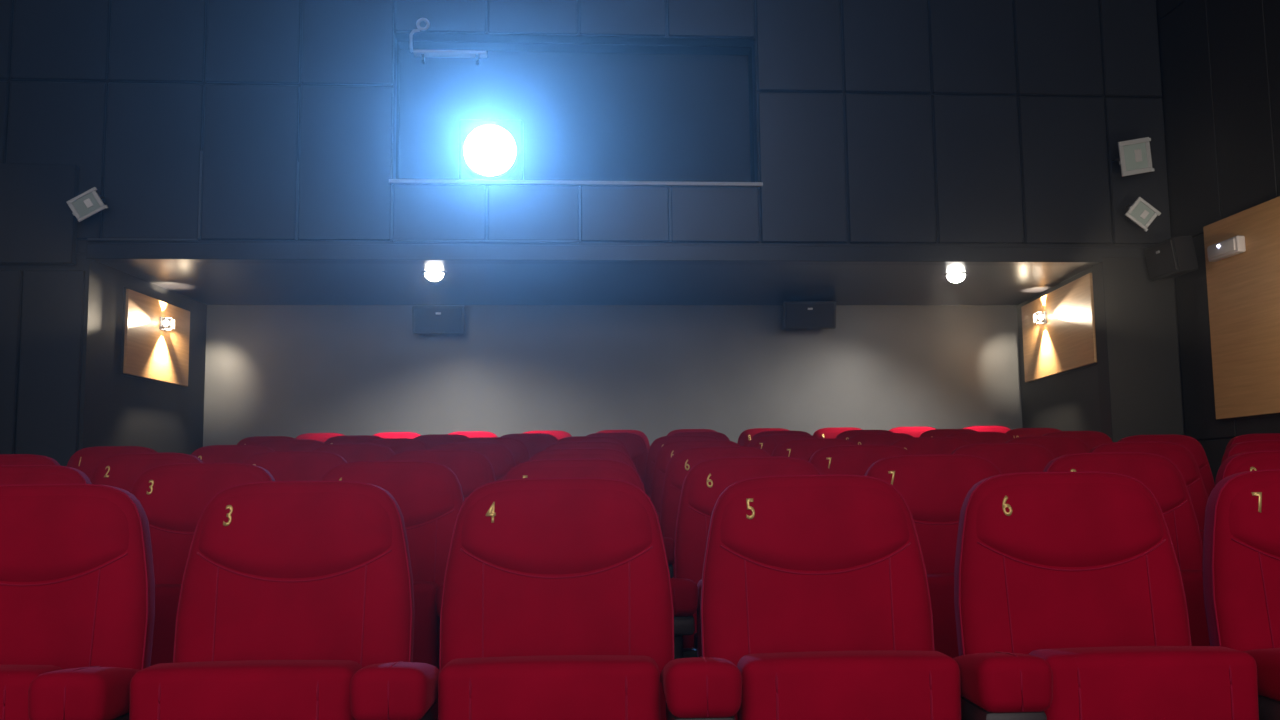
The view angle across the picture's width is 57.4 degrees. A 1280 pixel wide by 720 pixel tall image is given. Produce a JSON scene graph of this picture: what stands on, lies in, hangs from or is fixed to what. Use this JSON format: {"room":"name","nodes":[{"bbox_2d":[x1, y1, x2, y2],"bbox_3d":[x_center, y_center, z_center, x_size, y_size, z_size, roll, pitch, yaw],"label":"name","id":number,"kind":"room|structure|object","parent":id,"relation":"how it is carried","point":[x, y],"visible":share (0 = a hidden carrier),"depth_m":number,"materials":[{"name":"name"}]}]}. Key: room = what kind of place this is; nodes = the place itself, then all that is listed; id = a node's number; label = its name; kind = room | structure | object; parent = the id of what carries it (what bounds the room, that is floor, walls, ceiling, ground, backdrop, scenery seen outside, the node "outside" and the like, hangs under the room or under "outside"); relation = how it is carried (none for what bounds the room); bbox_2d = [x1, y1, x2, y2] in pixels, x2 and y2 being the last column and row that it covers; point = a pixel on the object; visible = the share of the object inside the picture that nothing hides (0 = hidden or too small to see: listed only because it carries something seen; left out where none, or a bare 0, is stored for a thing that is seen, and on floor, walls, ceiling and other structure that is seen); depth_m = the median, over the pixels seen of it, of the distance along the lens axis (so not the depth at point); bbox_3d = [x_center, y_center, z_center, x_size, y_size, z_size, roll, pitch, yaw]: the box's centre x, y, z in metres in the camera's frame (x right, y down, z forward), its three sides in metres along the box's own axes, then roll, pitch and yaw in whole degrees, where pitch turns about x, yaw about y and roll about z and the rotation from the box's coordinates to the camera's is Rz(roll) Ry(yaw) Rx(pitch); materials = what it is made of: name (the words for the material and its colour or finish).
{"room":"auditorium","nodes":[
{"label":"auditorium","id":0,"kind":"room"},
{"bbox_2d":[76,259,206,454],"bbox_3d":[-3.756,0.694,8.831,0.305,2.565,2.000,0,-6,-5],"label":"wall","id":1,"kind":"structure","parent":0,"point":[116,409],"depth_m":8.44,"materials":[{"name":"grey paint"}]},
{"bbox_2d":[120,287,189,387],"bbox_3d":[-3.706,-0.150,8.978,0.036,0.639,1.114,-1,-6,1],"label":"wall panel","id":2,"kind":"object","parent":1,"relation":"attached to","point":[148,352],"visible":1,"depth_m":8.86,"materials":[{"name":"brown wood"}]},
{"bbox_2d":[0,0,1183,465],"bbox_3d":[-1.025,-1.179,8.308,9.880,6.293,0.182,0,-6,-5],"label":"wall","id":3,"kind":"structure","parent":0,"point":[900,123],"depth_m":8.35,"materials":[{"name":"black fabric"}]},
{"bbox_2d":[66,187,108,221],"bbox_3d":[-3.712,-1.037,7.898,0.262,0.237,0.181,0,-6,-5],"label":"floodlight","id":4,"kind":"object","parent":3,"relation":"attached to","point":[88,203],"visible":1,"depth_m":7.83,"materials":[{"name":"silver metal"}]},
{"bbox_2d":[87,238,197,240],"bbox_3d":[-3.402,-0.823,7.995,0.730,0.014,0.028,0,-6,-5],"label":"trim","id":5,"kind":"structure","parent":3,"relation":"attached to","point":[88,239],"depth_m":7.98,"materials":[{"name":"grey metal"}]},
{"bbox_2d":[198,151,202,238],"bbox_3d":[-3.032,-1.139,8.060,0.016,0.620,0.028,0,-6,-5],"label":"trim","id":6,"kind":"structure","parent":3,"relation":"attached to","point":[201,152],"depth_m":8.05,"materials":[{"name":"grey metal"}]},
{"bbox_2d":[393,240,578,242],"bbox_3d":[-1.075,-0.830,8.180,1.290,0.014,0.029,0,-6,-5],"label":"trim","id":7,"kind":"structure","parent":3,"relation":"attached to","point":[425,241],"depth_m":8.18,"materials":[{"name":"grey metal"}]},
{"bbox_2d":[396,41,754,181],"bbox_3d":[-0.467,-1.768,8.615,2.797,1.280,0.210,0,-6,-5],"label":"window","id":8,"kind":"structure","parent":3,"relation":"attached to","point":[588,112],"depth_m":8.68,"materials":[{"name":"glass"}]},
{"bbox_2d":[413,49,486,64],"bbox_3d":[-1.340,-2.140,8.255,0.510,0.072,0.090,0,-6,-5],"label":"wall shelf","id":9,"kind":"object","parent":8,"relation":"attached to","point":[417,53],"visible":1,"depth_m":8.23,"materials":[{"name":"white metal"}]},
{"bbox_2d":[409,18,429,52],"bbox_3d":[-1.559,-2.297,8.249,0.160,0.231,0.072,-2,-7,13],"label":"camera","id":10,"kind":"object","parent":9,"relation":"on","point":[422,24],"visible":0.99,"depth_m":8.23,"materials":[{"name":"grey paint"}]},
{"bbox_2d":[459,119,523,179],"bbox_3d":[-1.069,-1.496,8.373,0.460,0.498,0.375,0,-6,-5],"label":"projector","id":11,"kind":"object","parent":8,"relation":"in","point":[488,149],"visible":0.94,"depth_m":8.23,"materials":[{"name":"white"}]},
{"bbox_2d":[389,179,762,187],"bbox_3d":[-0.445,-1.239,8.353,2.637,0.028,0.235,0,-6,-5],"label":"trim","id":12,"kind":"structure","parent":3,"relation":"attached to","point":[391,181],"depth_m":8.24,"materials":[{"name":"grey paint"}]},
{"bbox_2d":[86,243,1145,265],"bbox_3d":[0.062,-0.750,8.337,7.710,0.111,0.140,0,-6,-5],"label":"trim","id":13,"kind":"structure","parent":3,"relation":"attached to","point":[98,252],"depth_m":8.25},
{"bbox_2d":[1112,137,1154,176],"bbox_3d":[3.588,-1.466,8.519,0.286,0.283,0.189,0,-6,-5],"label":"floodlight","id":14,"kind":"object","parent":3,"relation":"attached to","point":[1135,155],"visible":1,"depth_m":8.46,"materials":[{"name":"silver metal"}]},
{"bbox_2d":[1125,197,1160,231],"bbox_3d":[3.618,-1.044,8.477,0.253,0.253,0.182,0,-6,-5],"label":"floodlight","id":15,"kind":"object","parent":3,"relation":"attached to","point":[1141,212],"visible":1,"depth_m":8.41,"materials":[{"name":"silver metal"}]},
{"bbox_2d":[102,263,1091,304],"bbox_3d":[-0.089,-0.604,9.302,7.700,0.030,2.030,0,-6,-5],"label":"ceiling","id":16,"kind":"structure","parent":0,"point":[205,283],"depth_m":9.20,"materials":[{"name":"black paint"}]},
{"bbox_2d":[203,305,1022,446],"bbox_3d":[-0.153,0.798,10.164,7.700,2.565,0.101,0,-6,-5],"label":"wall","id":17,"kind":"structure","parent":0,"point":[655,371],"depth_m":10.18,"materials":[{"name":"grey paint"}]},
{"bbox_2d":[412,306,464,333],"bbox_3d":[-1.712,-0.343,9.978,0.437,0.264,0.277,0,-6,-5],"label":"wall speaker","id":18,"kind":"object","parent":17,"relation":"attached to","point":[425,319],"visible":1,"depth_m":9.86,"materials":[{"name":"black plastic"}]},
{"bbox_2d":[783,302,835,328],"bbox_3d":[1.463,-0.393,10.235,0.467,0.264,0.277,0,-6,-5],"label":"wall speaker","id":19,"kind":"object","parent":17,"relation":"attached to","point":[796,315],"visible":0.99,"depth_m":10.11,"materials":[{"name":"black plastic"}]},
{"bbox_2d":[1017,267,1184,434],"bbox_3d":[3.588,0.669,9.414,0.560,2.565,2.000,0,-6,-5],"label":"wall","id":20,"kind":"structure","parent":0,"point":[1069,401],"depth_m":9.37,"materials":[{"name":"grey paint"}]},
{"bbox_2d":[1021,271,1096,383],"bbox_3d":[3.376,-0.226,9.459,0.036,0.694,1.654,-1,-6,1],"label":"wall panel","id":21,"kind":"object","parent":20,"relation":"attached to","point":[1066,343],"visible":1,"depth_m":9.30,"materials":[{"name":"brown wood"}]},
{"bbox_2d":[1156,0,1279,482],"bbox_3d":[4.537,-1.994,1.587,0.152,6.295,14.590,0,-6,-5],"label":"wall","id":22,"kind":"structure","parent":0,"point":[1220,59],"depth_m":8.08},
{"bbox_2d":[1144,235,1198,280],"bbox_3d":[3.807,-0.725,8.326,0.246,0.265,0.397,0,-6,-5],"label":"wall speaker","id":23,"kind":"object","parent":22,"relation":"attached to","point":[1173,257],"visible":1,"depth_m":8.18,"materials":[{"name":"black plastic"}]},
{"bbox_2d":[1144,240,1177,278],"bbox_3d":[3.708,-0.712,8.317,0.044,0.214,0.360,0,-6,-5],"label":"grille","id":24,"kind":"object","parent":23,"relation":"attached to","point":[1162,257],"depth_m":8.28,"materials":[{"name":"black"}]},
{"bbox_2d":[1203,195,1279,420],"bbox_3d":[4.097,-0.482,6.066,0.037,1.364,4.024,0,-6,-5],"label":"wall panel","id":25,"kind":"object","parent":22,"relation":"attached to","point":[1243,289],"visible":1,"depth_m":7.61,"materials":[{"name":"brown wood"}]},
{"bbox_2d":[1207,236,1245,261],"bbox_3d":[3.897,-0.740,7.790,0.088,0.110,0.350,0,-6,-5],"label":"emergency light","id":26,"kind":"object","parent":25,"relation":"attached to","point":[1235,245],"visible":1,"depth_m":7.73,"materials":[{"name":"grey plastic"}]},
{"bbox_2d":[1207,238,1235,258],"bbox_3d":[3.875,-0.740,7.788,0.016,0.080,0.310,0,-6,-5],"label":"diffuser","id":27,"kind":"object","parent":26,"relation":"attached to","point":[1226,248],"depth_m":7.77,"materials":[{"name":"grey plastic"}]},
{"bbox_3d":[-0.057,1.145,2.488,12.400,0.676,19.200,-1,-6,-2],"label":"floor","id":28,"kind":"structure","parent":0,"visible":0},
{"bbox_2d":[0,454,59,465],"bbox_3d":[-2.465,0.831,4.292,0.698,0.979,0.554,-1,-6,-2],"label":"chair","id":29,"kind":"object","parent":28,"relation":"on","point":[5,459],"visible":0.1,"depth_m":4.54,"materials":[{"name":"red fabric"}]},
{"bbox_2d":[0,465,91,484],"bbox_3d":[-1.877,0.782,3.289,0.698,0.979,0.554,-1,-6,-2],"label":"chair","id":30,"kind":"object","parent":28,"relation":"on","point":[9,474],"visible":0.12,"depth_m":3.52,"materials":[{"name":"red fabric"}]},
{"bbox_2d":[0,483,154,719],"bbox_3d":[-1.290,0.733,2.285,0.698,0.979,0.554,-1,-6,-2],"label":"chair","id":31,"kind":"object","parent":28,"relation":"on","point":[77,580],"visible":0.91,"depth_m":2.46,"materials":[{"name":"red fabric"}]},
{"bbox_2d":[0,665,62,719],"bbox_3d":[-1.286,0.769,2.151,0.410,0.398,0.149,-1,-6,-2],"label":"seat cushion","id":32,"kind":"object","parent":31,"relation":"on","point":[15,680],"depth_m":2.11,"materials":[{"name":"red fabric"}]},
{"bbox_2d":[67,446,157,478],"bbox_3d":[-2.492,0.875,5.311,0.698,0.979,0.554,-1,-6,-2],"label":"chair","id":33,"kind":"object","parent":28,"relation":"on","point":[85,460],"visible":0.09,"depth_m":5.53,"materials":[{"name":"red fabric"}]},
{"bbox_2d":[90,452,202,491],"bbox_3d":[-1.856,0.825,4.309,0.600,0.979,0.554,-1,-6,-2],"label":"chair","id":34,"kind":"object","parent":28,"relation":"on","point":[121,471],"visible":0.12,"depth_m":4.52,"materials":[{"name":"red fabric"}]},
{"bbox_2d":[130,462,274,665],"bbox_3d":[-1.269,0.776,3.305,0.600,0.979,0.554,-1,-6,-2],"label":"chair","id":35,"kind":"object","parent":28,"relation":"on","point":[173,497],"visible":0.2,"depth_m":3.48,"materials":[{"name":"red fabric"}]},
{"bbox_2d":[150,584,180,665],"bbox_3d":[-1.314,0.813,3.170,0.410,0.398,0.149,-1,-6,-2],"label":"seat cushion","id":36,"kind":"object","parent":35,"relation":"on","point":[166,595],"depth_m":3.11,"materials":[{"name":"red fabric"}]},
{"bbox_2d":[191,445,274,462],"bbox_3d":[-1.883,0.869,5.328,0.600,0.979,0.554,-1,-6,-2],"label":"chair","id":37,"kind":"object","parent":28,"relation":"on","point":[214,453],"visible":0.12,"depth_m":5.55,"materials":[{"name":"red fabric"}]},
{"bbox_2d":[237,436,295,444],"bbox_3d":[-2.407,0.961,7.354,0.698,0.979,0.554,-1,-6,-2],"label":"chair","id":38,"kind":"object","parent":28,"relation":"on","point":[256,440],"visible":0.09,"depth_m":7.59,"materials":[{"name":"red fabric"}]},
{"bbox_2d":[129,480,439,719],"bbox_3d":[-0.681,0.728,2.301,0.600,0.979,0.554,-1,-6,-2],"label":"chair","id":39,"kind":"object","parent":28,"relation":"on","point":[296,602],"visible":1,"depth_m":2.46,"materials":[{"name":"red fabric"}]},
{"bbox_2d":[129,660,361,719],"bbox_3d":[-0.727,0.764,2.167,0.410,0.398,0.149,-1,-6,-2],"label":"seat cushion","id":40,"kind":"object","parent":39,"relation":"on","point":[246,689],"depth_m":2.12,"materials":[{"name":"red fabric"}]},
{"bbox_2d":[259,439,325,450],"bbox_3d":[-1.960,0.913,6.346,0.698,0.979,0.554,-1,-6,-2],"label":"chair","id":41,"kind":"object","parent":28,"relation":"on","point":[293,444],"visible":0.07,"depth_m":6.58,"materials":[{"name":"red fabric"}]},
{"bbox_2d":[242,451,346,480],"bbox_3d":[-1.296,0.820,4.324,0.600,0.979,0.554,-1,-6,-2],"label":"chair","id":42,"kind":"object","parent":28,"relation":"on","point":[282,465],"visible":0.12,"depth_m":4.54,"materials":[{"name":"red fabric"}]},
{"bbox_2d":[296,433,342,442],"bbox_3d":[-2.383,1.012,8.524,0.698,0.979,0.554,-1,-6,-2],"label":"chair","id":43,"kind":"object","parent":28,"relation":"on","point":[322,437],"visible":0.05,"depth_m":8.76,"materials":[{"name":"red fabric"}]},
{"bbox_2d":[324,435,381,444],"bbox_3d":[-1.798,0.955,7.370,0.600,0.979,0.554,-1,-6,-2],"label":"chair","id":44,"kind":"object","parent":28,"relation":"on","point":[344,439],"visible":0.07,"depth_m":7.61,"materials":[{"name":"red fabric"}]},
{"bbox_2d":[312,443,394,462],"bbox_3d":[-1.323,0.864,5.343,0.600,0.979,0.554,-1,-6,-2],"label":"chair","id":45,"kind":"object","parent":28,"relation":"on","point":[360,451],"visible":0.06,"depth_m":5.57,"materials":[{"name":"red fabric"}]},
{"bbox_2d":[320,460,463,668],"bbox_3d":[-0.709,0.771,3.320,0.600,0.979,0.554,-1,-6,-2],"label":"chair","id":46,"kind":"object","parent":28,"relation":"on","point":[428,495],"visible":0.27,"depth_m":3.50,"materials":[{"name":"red fabric"}]},
{"bbox_2d":[413,581,439,668],"bbox_3d":[-0.754,0.808,3.186,0.410,0.398,0.149,-1,-6,-2],"label":"seat cushion","id":47,"kind":"object","parent":46,"relation":"on","point":[426,644],"depth_m":3.14,"materials":[{"name":"red fabric"}]},
{"bbox_2d":[360,438,428,453],"bbox_3d":[-1.351,0.907,6.362,0.600,0.979,0.554,-1,-6,-2],"label":"chair","id":48,"kind":"object","parent":28,"relation":"on","point":[397,445],"visible":0.06,"depth_m":6.59,"materials":[{"name":"red fabric"}]},
{"bbox_2d":[373,432,420,438],"bbox_3d":[-1.774,1.007,8.540,0.600,0.979,0.554,-1,-6,-2],"label":"chair","id":49,"kind":"object","parent":28,"relation":"on","point":[410,435],"visible":0.09,"depth_m":8.78,"materials":[{"name":"red fabric"}]},
{"bbox_2d":[413,434,468,448],"bbox_3d":[-1.238,0.950,7.385,0.600,0.979,0.554,-1,-6,-2],"label":"chair","id":50,"kind":"object","parent":28,"relation":"on","point":[431,440],"visible":0.07,"depth_m":7.61,"materials":[{"name":"red fabric"}]},
{"bbox_2d":[387,449,495,499],"bbox_3d":[-0.736,0.815,4.340,0.600,0.979,0.554,-1,-6,-2],"label":"chair","id":51,"kind":"object","parent":28,"relation":"on","point":[473,469],"visible":0.17,"depth_m":4.56,"materials":[{"name":"red fabric"}]},
{"bbox_2d":[429,442,515,480],"bbox_3d":[-0.763,0.859,5.359,0.600,0.979,0.554,-1,-6,-2],"label":"chair","id":52,"kind":"object","parent":28,"relation":"on","point":[501,458],"visible":0.1,"depth_m":5.58,"materials":[{"name":"red fabric"}]},
{"bbox_2d":[449,431,496,437],"bbox_3d":[-1.214,1.002,8.556,0.600,0.979,0.554,-1,-6,-2],"label":"chair","id":53,"kind":"object","parent":28,"relation":"on","point":[471,434],"visible":0.09,"depth_m":8.80,"materials":[{"name":"red fabric"}]},
{"bbox_2d":[459,437,529,464],"bbox_3d":[-0.791,0.902,6.378,0.600,0.979,0.554,-1,-6,-2],"label":"chair","id":54,"kind":"object","parent":28,"relation":"on","point":[518,448],"visible":0.18,"depth_m":6.61,"materials":[{"name":"red fabric"}]},
{"bbox_2d":[501,433,557,457],"bbox_3d":[-0.678,0.945,7.401,0.600,0.979,0.554,-1,-6,-2],"label":"chair","id":55,"kind":"object","parent":28,"relation":"on","point":[535,442],"visible":0.13,"depth_m":7.62,"materials":[{"name":"red fabric"}]},
{"bbox_2d":[438,477,741,719],"bbox_3d":[-0.122,0.723,2.317,0.600,0.979,0.554,-1,-6,-2],"label":"chair","id":56,"kind":"object","parent":28,"relation":"on","point":[557,601],"visible":1,"depth_m":2.48,"materials":[{"name":"red fabric"}]},
{"bbox_2d":[438,655,659,719],"bbox_3d":[-0.167,0.759,2.182,0.410,0.398,0.149,-1,-6,-2],"label":"seat cushion","id":57,"kind":"object","parent":56,"relation":"on","point":[556,687],"depth_m":2.13,"materials":[{"name":"red fabric"}]},
{"bbox_2d":[503,458,697,658],"bbox_3d":[-0.149,0.766,3.336,0.600,0.979,0.554,-1,-6,-2],"label":"chair","id":58,"kind":"object","parent":28,"relation":"on","point":[684,591],"visible":0.11,"depth_m":3.55,"materials":[{"name":"red fabric"}]},
{"bbox_2d":[528,448,674,577],"bbox_3d":[-0.176,0.810,4.355,0.600,0.979,0.554,-1,-6,-2],"label":"chair","id":59,"kind":"object","parent":28,"relation":"on","point":[556,453],"visible":0.08,"depth_m":4.59,"materials":[{"name":"red fabric"}]},
{"bbox_2d":[544,441,659,522],"bbox_3d":[-0.204,0.854,5.374,0.600,0.979,0.554,-1,-6,-2],"label":"chair","id":60,"kind":"object","parent":28,"relation":"on","point":[566,444],"visible":0.07,"depth_m":5.61,"materials":[{"name":"red fabric"}]},
{"bbox_2d":[555,436,650,497],"bbox_3d":[-0.231,0.897,6.393,0.600,0.979,0.554,-1,-6,-2],"label":"chair","id":61,"kind":"object","parent":28,"relation":"on","point":[574,438],"visible":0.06,"depth_m":6.64,"materials":[{"name":"red fabric"}]},
{"bbox_2d":[587,432,647,484],"bbox_3d":[-0.118,0.939,7.416,0.600,0.979,0.554,-1,-6,-2],"label":"chair","id":62,"kind":"object","parent":28,"relation":"on","point":[635,444],"visible":0.12,"depth_m":7.62,"materials":[{"name":"red fabric"}]},
{"bbox_2d":[644,435,718,495],"bbox_3d":[0.329,0.892,6.408,0.600,0.979,0.554,-1,-6,-2],"label":"chair","id":63,"kind":"object","parent":28,"relation":"on","point":[658,443],"visible":0.13,"depth_m":6.62,"materials":[{"name":"red fabric"}]},
{"bbox_2d":[650,440,739,512],"bbox_3d":[0.356,0.848,5.389,0.600,0.979,0.554,-1,-6,-2],"label":"chair","id":64,"kind":"object","parent":28,"relation":"on","point":[668,450],"visible":0.12,"depth_m":5.60,"materials":[{"name":"red fabric"}]},
{"bbox_2d":[672,431,729,440],"bbox_3d":[0.441,0.934,7.431,0.600,0.979,0.554,-1,-6,-2],"label":"chair","id":65,"kind":"object","parent":28,"relation":"on","point":[720,436],"visible":0.06,"depth_m":7.67,"materials":[{"name":"red fabric"}]},
{"bbox_2d":[660,446,770,577],"bbox_3d":[0.383,0.805,4.370,0.600,0.979,0.554,-1,-6,-2],"label":"chair","id":66,"kind":"object","parent":28,"relation":"on","point":[682,461],"visible":0.2,"depth_m":4.57,"materials":[{"name":"red fabric"}]},
{"bbox_2d":[674,456,820,657],"bbox_3d":[0.411,0.761,3.351,0.600,0.979,0.554,-1,-6,-2],"label":"chair","id":67,"kind":"object","parent":28,"relation":"on","point":[702,486],"visible":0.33,"depth_m":3.54,"materials":[{"name":"red fabric"}]},
{"bbox_2d":[697,579,701,656],"bbox_3d":[0.365,0.797,3.216,0.410,0.398,0.149,-1,-6,-2],"label":"seat cushion","id":68,"kind":"object","parent":67,"relation":"on","point":[699,641],"depth_m":3.18,"materials":[{"name":"red fabric"}]},
{"bbox_2d":[737,428,789,445],"bbox_3d":[1.025,0.981,8.617,0.600,0.979,0.554,-1,-6,-2],"label":"chair","id":69,"kind":"object","parent":28,"relation":"on","point":[745,437],"visible":0.13,"depth_m":8.85,"materials":[{"name":"red fabric"}]},
{"bbox_2d":[748,434,815,454],"bbox_3d":[0.888,0.887,6.423,0.600,0.979,0.554,-1,-6,-2],"label":"chair","id":70,"kind":"object","parent":28,"relation":"on","point":[768,443],"visible":0.08,"depth_m":6.65,"materials":[{"name":"red fabric"}]},
{"bbox_2d":[771,438,854,460],"bbox_3d":[0.916,0.843,5.404,0.600,0.979,0.554,-1,-6,-2],"label":"chair","id":71,"kind":"object","parent":28,"relation":"on","point":[804,449],"visible":0.1,"depth_m":5.63,"materials":[{"name":"red fabric"}]},
{"bbox_2d":[813,427,862,437],"bbox_3d":[1.584,0.976,8.632,0.600,0.979,0.554,-1,-6,-2],"label":"chair","id":72,"kind":"object","parent":28,"relation":"on","point":[832,432],"visible":0.12,"depth_m":8.86,"materials":[{"name":"red fabric"}]},
{"bbox_2d":[808,444,911,475],"bbox_3d":[0.943,0.800,4.385,0.600,0.979,0.554,-1,-6,-2],"label":"chair","id":73,"kind":"object","parent":28,"relation":"on","point":[837,459],"visible":0.09,"depth_m":4.60,"materials":[{"name":"red fabric"}]},
{"bbox_2d":[836,430,892,439],"bbox_3d":[1.561,0.924,7.462,0.600,0.979,0.554,-1,-6,-2],"label":"chair","id":74,"kind":"object","parent":28,"relation":"on","point":[846,435],"visible":0.04,"depth_m":7.70,"materials":[{"name":"red fabric"}]},
{"bbox_2d":[700,474,1052,719],"bbox_3d":[0.438,0.718,2.332,0.600,0.979,0.554,-1,-6,-2],"label":"chair","id":75,"kind":"object","parent":28,"relation":"on","point":[815,587],"visible":0.98,"depth_m":2.49,"materials":[{"name":"red fabric"}]},
{"bbox_2d":[737,651,960,719],"bbox_3d":[0.393,0.754,2.197,0.410,0.398,0.149,-1,-6,-2],"label":"seat cushion","id":76,"kind":"object","parent":75,"relation":"on","point":[816,685],"depth_m":2.14,"materials":[{"name":"red fabric"}]},
{"bbox_2d":[848,433,912,444],"bbox_3d":[1.448,0.882,6.439,0.600,0.979,0.554,-1,-6,-2],"label":"chair","id":77,"kind":"object","parent":28,"relation":"on","point":[866,438],"visible":0.09,"depth_m":6.67,"materials":[{"name":"red fabric"}]},
{"bbox_2d":[888,426,934,436],"bbox_3d":[2.144,0.971,8.647,0.600,0.979,0.554,-1,-6,-2],"label":"chair","id":78,"kind":"object","parent":28,"relation":"on","point":[913,431],"visible":0.09,"depth_m":8.88,"materials":[{"name":"red fabric"}]},
{"bbox_2d":[891,437,969,454],"bbox_3d":[1.476,0.838,5.420,0.600,0.979,0.554,-1,-6,-2],"label":"chair","id":79,"kind":"object","parent":28,"relation":"on","point":[914,445],"visible":0.03,"depth_m":5.64,"materials":[{"name":"red fabric"}]},
{"bbox_2d":[864,454,1001,657],"bbox_3d":[0.971,0.756,3.366,0.600,0.979,0.554,-1,-6,-2],"label":"chair","id":80,"kind":"object","parent":28,"relation":"on","point":[934,487],"visible":0.23,"depth_m":3.54,"materials":[{"name":"red fabric"}]},
{"bbox_2d":[927,573,958,657],"bbox_3d":[0.925,0.792,3.231,0.410,0.398,0.149,-1,-6,-2],"label":"seat cushion","id":81,"kind":"object","parent":80,"relation":"on","point":[941,585],"depth_m":3.17,"materials":[{"name":"red fabric"}]},
{"bbox_2d":[920,429,976,436],"bbox_3d":[2.121,0.919,7.477,0.600,0.979,0.554,-1,-6,-2],"label":"chair","id":82,"kind":"object","parent":28,"relation":"on","point":[935,432],"visible":0.07,"depth_m":7.71,"materials":[{"name":"red fabric"}]},
{"bbox_2d":[947,432,1012,443],"bbox_3d":[2.008,0.876,6.454,0.600,0.979,0.554,-1,-6,-2],"label":"chair","id":83,"kind":"object","parent":28,"relation":"on","point":[971,437],"visible":0.09,"depth_m":6.68,"materials":[{"name":"red fabric"}]},
{"bbox_2d":[963,426,1010,432],"bbox_3d":[2.704,0.966,8.662,0.600,0.979,0.554,-1,-6,-2],"label":"chair","id":84,"kind":"object","parent":28,"relation":"on","point":[1002,429],"visible":0.07,"depth_m":8.90,"materials":[{"name":"red fabric"}]},
{"bbox_2d":[951,443,1054,473],"bbox_3d":[1.503,0.794,4.401,0.600,0.979,0.554,-1,-6,-2],"label":"chair","id":85,"kind":"object","parent":28,"relation":"on","point":[1009,458],"visible":0.08,"depth_m":4.62,"materials":[{"name":"red fabric"}]},
{"bbox_2d":[1005,428,1060,437],"bbox_3d":[2.680,0.914,7.492,0.600,0.979,0.554,-1,-6,-2],"label":"chair","id":86,"kind":"object","parent":28,"relation":"on","point":[1020,432],"visible":0.08,"depth_m":7.72,"materials":[{"name":"red fabric"}]},
{"bbox_2d":[1005,436,1089,457],"bbox_3d":[2.035,0.833,5.435,0.600,0.979,0.554,-1,-6,-2],"label":"chair","id":87,"kind":"object","parent":28,"relation":"on","point":[1058,446],"visible":0.05,"depth_m":5.66,"materials":[{"name":"red fabric"}]},
{"bbox_2d":[1043,431,1112,449],"bbox_3d":[2.568,0.871,6.469,0.600,0.979,0.554,-1,-6,-2],"label":"chair","id":88,"kind":"object","parent":28,"relation":"on","point":[1092,439],"visible":0.03,"depth_m":6.70,"materials":[{"name":"red fabric"}]},
{"bbox_2d":[954,471,1279,719],"bbox_3d":[0.998,0.712,2.347,0.600,0.979,0.554,-1,-6,-2],"label":"chair","id":89,"kind":"object","parent":28,"relation":"on","point":[1079,573],"visible":0.95,"depth_m":2.51,"materials":[{"name":"red fabric"}]},
{"bbox_2d":[1028,646,1258,719],"bbox_3d":[0.953,0.749,2.212,0.410,0.398,0.149,-1,-6,-2],"label":"seat cushion","id":90,"kind":"object","parent":89,"relation":"on","point":[1119,682],"depth_m":2.16,"materials":[{"name":"red fabric"}]},
{"bbox_2d":[1043,452,1209,645],"bbox_3d":[1.530,0.751,3.381,0.600,0.979,0.554,-1,-6,-2],"label":"chair","id":91,"kind":"object","parent":28,"relation":"on","point":[1157,472],"visible":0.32,"depth_m":3.57,"materials":[{"name":"red fabric"}]},
{"bbox_2d":[1180,570,1209,645],"bbox_3d":[1.485,0.787,3.247,0.410,0.398,0.149,-1,-6,-2],"label":"seat cushion","id":92,"kind":"object","parent":91,"relation":"on","point":[1192,580],"depth_m":3.19,"materials":[{"name":"red fabric"}]},
{"bbox_2d":[1089,441,1207,545],"bbox_3d":[2.063,0.789,4.416,0.600,0.979,0.554,-1,-6,-2],"label":"chair","id":93,"kind":"object","parent":28,"relation":"on","point":[1178,454],"visible":0.2,"depth_m":4.63,"materials":[{"name":"red fabric"}]},
{"bbox_2d":[1118,434,1214,497],"bbox_3d":[2.595,0.828,5.450,0.600,0.979,0.554,-1,-6,-2],"label":"chair","id":94,"kind":"object","parent":28,"relation":"on","point":[1190,443],"visible":0.14,"depth_m":5.67,"materials":[{"name":"red fabric"}]},
{"bbox_2d":[1202,469,1279,650],"bbox_3d":[1.558,0.707,2.362,0.600,0.979,0.554,-1,-6,-2],"label":"chair","id":95,"kind":"object","parent":28,"relation":"on","point":[1241,561],"visible":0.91,"depth_m":2.54,"materials":[{"name":"red fabric"}]},
{"bbox_2d":[1215,450,1279,485],"bbox_3d":[2.090,0.746,3.397,0.600,0.979,0.554,-1,-6,-2],"label":"chair","id":96,"kind":"object","parent":28,"relation":"on","point":[1255,460],"visible":0.17,"depth_m":3.63,"materials":[{"name":"red fabric"}]},
{"bbox_2d":[1221,440,1279,463],"bbox_3d":[2.623,0.784,4.431,0.600,0.979,0.554,-1,-6,-2],"label":"chair","id":97,"kind":"object","parent":28,"relation":"on","point":[1256,445],"visible":0.13,"depth_m":4.67,"materials":[{"name":"red fabric"}]},
{"bbox_2d":[1225,433,1279,450],"bbox_3d":[3.155,0.823,5.465,0.600,0.979,0.554,-1,-6,-2],"label":"chair","id":98,"kind":"object","parent":28,"relation":"on","point":[1264,436],"visible":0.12,"depth_m":5.71,"materials":[{"name":"red fabric"}]},
{"bbox_3d":[-5.462,-2.008,0.798,0.150,6.200,14.590,0,-6,-5],"label":"wall","id":99,"kind":"structure","parent":0,"visible":0},
{"bbox_2d":[0,163,79,264],"bbox_3d":[-4.886,-0.986,7.855,2.110,0.685,0.071,0,-6,-5],"label":"wall panel","id":100,"kind":"object","parent":99,"relation":"attached to","point":[38,226],"visible":0.86,"depth_m":7.88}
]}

